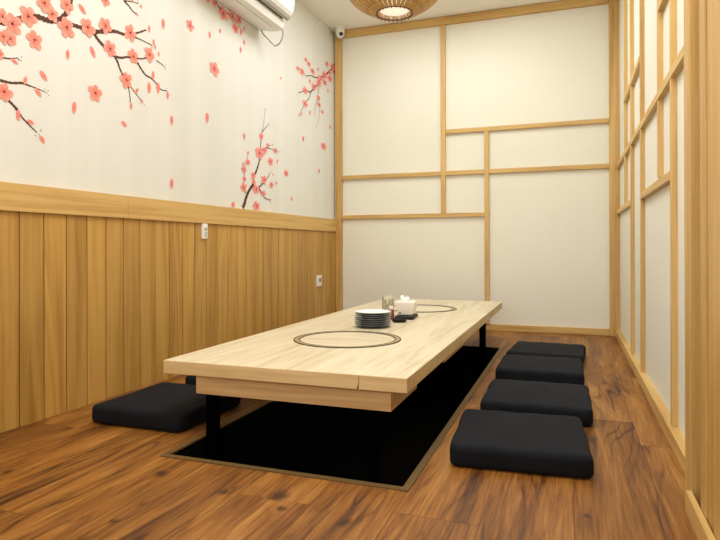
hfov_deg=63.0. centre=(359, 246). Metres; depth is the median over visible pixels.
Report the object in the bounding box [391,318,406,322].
sauce dish
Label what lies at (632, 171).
trim
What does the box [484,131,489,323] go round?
trim
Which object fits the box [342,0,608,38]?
trim
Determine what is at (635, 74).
trim
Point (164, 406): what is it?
floor cushion
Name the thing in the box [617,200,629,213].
trim
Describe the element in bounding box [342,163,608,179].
trim
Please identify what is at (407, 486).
trim
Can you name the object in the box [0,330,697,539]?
floor
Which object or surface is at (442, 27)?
trim
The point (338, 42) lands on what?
trim
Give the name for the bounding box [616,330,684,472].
baseboard
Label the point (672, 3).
trim
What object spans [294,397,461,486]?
floor
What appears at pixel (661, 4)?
trim
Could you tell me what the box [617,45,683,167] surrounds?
trim
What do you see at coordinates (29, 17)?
mural
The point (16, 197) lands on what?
trim
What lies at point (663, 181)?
trim
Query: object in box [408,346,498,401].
wall
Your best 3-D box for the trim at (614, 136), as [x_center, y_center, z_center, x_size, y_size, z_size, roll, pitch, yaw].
[2.132,-0.683,4.920,0.078,2.864,0.040,0,0,20]
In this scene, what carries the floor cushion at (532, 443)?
on the floor at (68, 475)
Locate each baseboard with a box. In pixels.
[478,324,609,335]
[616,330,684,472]
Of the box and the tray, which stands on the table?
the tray
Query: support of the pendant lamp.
hanging from the ceiling
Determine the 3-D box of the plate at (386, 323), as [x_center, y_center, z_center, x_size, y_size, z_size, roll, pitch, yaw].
[0.071,0.431,3.306,0.208,0.018,0.208,0,0,30]
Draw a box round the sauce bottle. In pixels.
[389,306,393,319]
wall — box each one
[0,0,334,219]
[173,401,365,470]
[342,3,609,330]
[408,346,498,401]
[619,0,684,436]
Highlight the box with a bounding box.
[395,295,417,314]
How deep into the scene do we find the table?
2.34 m
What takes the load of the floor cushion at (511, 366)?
on the floor at (68, 475)
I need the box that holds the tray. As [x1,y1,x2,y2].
[395,313,417,319]
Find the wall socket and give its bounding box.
[316,275,321,286]
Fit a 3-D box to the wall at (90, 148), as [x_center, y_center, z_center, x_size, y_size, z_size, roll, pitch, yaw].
[-1.378,-0.677,2.864,0.152,2.868,6.560,0,0,20]
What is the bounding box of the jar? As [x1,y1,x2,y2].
[382,295,393,309]
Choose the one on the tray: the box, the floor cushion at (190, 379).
the box
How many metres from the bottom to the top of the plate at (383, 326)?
0.018 m
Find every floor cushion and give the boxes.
[92,382,240,432]
[185,375,195,384]
[450,409,593,478]
[480,379,592,426]
[495,354,583,384]
[506,341,585,363]
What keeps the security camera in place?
attached to the ceiling
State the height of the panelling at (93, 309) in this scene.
0.905 m
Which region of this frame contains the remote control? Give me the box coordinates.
[201,224,207,238]
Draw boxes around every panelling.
[0,211,335,432]
[699,0,719,539]
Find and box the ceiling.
[299,0,562,32]
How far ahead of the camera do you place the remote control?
3.67 m
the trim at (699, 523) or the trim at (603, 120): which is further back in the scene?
the trim at (603, 120)
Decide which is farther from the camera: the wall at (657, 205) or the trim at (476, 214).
the trim at (476, 214)
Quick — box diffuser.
[378,0,409,15]
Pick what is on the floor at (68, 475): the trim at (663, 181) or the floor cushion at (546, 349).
the floor cushion at (546, 349)
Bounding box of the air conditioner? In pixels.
[217,0,294,46]
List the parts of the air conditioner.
casing, cord, panel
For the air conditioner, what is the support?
attached to the wall at (90, 148)
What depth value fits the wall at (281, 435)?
2.94 m
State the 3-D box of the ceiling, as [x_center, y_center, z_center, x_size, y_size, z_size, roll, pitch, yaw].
[-0.101,-2.165,2.353,2.910,0.100,6.660,0,0,20]
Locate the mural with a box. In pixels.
[0,0,334,210]
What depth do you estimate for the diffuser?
3.54 m
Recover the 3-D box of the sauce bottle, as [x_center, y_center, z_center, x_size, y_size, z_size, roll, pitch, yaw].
[0.193,0.410,3.629,0.038,0.085,0.038,0,0,20]
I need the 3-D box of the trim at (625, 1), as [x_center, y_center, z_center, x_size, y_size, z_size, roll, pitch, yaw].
[1.909,-1.210,4.214,0.024,1.809,0.040,0,0,20]
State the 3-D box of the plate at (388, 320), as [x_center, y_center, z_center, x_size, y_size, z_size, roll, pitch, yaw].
[0.072,0.420,3.308,0.208,0.018,0.208,0,0,-3]
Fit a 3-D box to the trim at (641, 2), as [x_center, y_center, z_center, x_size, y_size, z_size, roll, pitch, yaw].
[1.567,-0.711,3.258,0.024,2.808,0.040,0,0,20]
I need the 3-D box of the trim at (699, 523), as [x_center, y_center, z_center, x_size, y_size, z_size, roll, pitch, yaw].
[0.436,0.719,0.283,0.017,0.060,2.925,0,0,20]
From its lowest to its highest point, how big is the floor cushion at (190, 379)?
0.083 m
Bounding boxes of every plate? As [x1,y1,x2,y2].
[354,317,390,321]
[354,319,390,323]
[354,321,390,325]
[355,309,391,314]
[355,313,391,316]
[355,315,390,319]
[355,323,390,327]
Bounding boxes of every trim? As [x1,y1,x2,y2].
[0,181,127,218]
[128,196,335,231]
[160,345,502,491]
[335,32,342,311]
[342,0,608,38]
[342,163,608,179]
[342,212,489,218]
[440,25,445,212]
[446,118,608,133]
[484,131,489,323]
[609,0,619,335]
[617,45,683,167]
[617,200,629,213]
[623,57,638,102]
[624,0,627,203]
[630,0,634,354]
[639,0,645,371]
[640,171,669,198]
[657,0,663,177]
[657,0,667,11]
[669,0,677,426]
[684,0,700,507]
[685,490,715,539]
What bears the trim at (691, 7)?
attached to the wall at (657, 205)
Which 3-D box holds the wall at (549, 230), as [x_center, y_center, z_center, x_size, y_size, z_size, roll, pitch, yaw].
[1.003,-0.681,5.419,2.910,2.868,0.142,0,0,20]
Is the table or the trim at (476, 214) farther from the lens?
the trim at (476, 214)
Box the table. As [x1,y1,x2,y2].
[164,298,501,482]
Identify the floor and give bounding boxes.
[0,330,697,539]
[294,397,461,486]
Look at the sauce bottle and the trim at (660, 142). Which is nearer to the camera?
the trim at (660, 142)
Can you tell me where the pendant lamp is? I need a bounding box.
[350,0,437,21]
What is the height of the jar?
0.130 m
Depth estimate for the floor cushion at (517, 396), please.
2.59 m
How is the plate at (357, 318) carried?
on the plate at (388, 320)
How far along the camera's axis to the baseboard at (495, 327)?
5.10 m
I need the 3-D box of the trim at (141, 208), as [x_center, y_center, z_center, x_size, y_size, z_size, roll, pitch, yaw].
[-0.727,-0.204,4.408,0.027,0.118,2.888,0,0,20]
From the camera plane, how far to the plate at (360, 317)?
3.23 m
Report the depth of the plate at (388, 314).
3.23 m
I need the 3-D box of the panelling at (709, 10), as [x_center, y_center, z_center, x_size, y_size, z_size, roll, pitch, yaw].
[0.498,-0.683,0.262,0.120,2.864,2.928,0,0,20]
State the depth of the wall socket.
5.35 m
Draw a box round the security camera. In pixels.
[335,26,344,38]
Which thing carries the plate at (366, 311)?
on the plate at (388, 314)

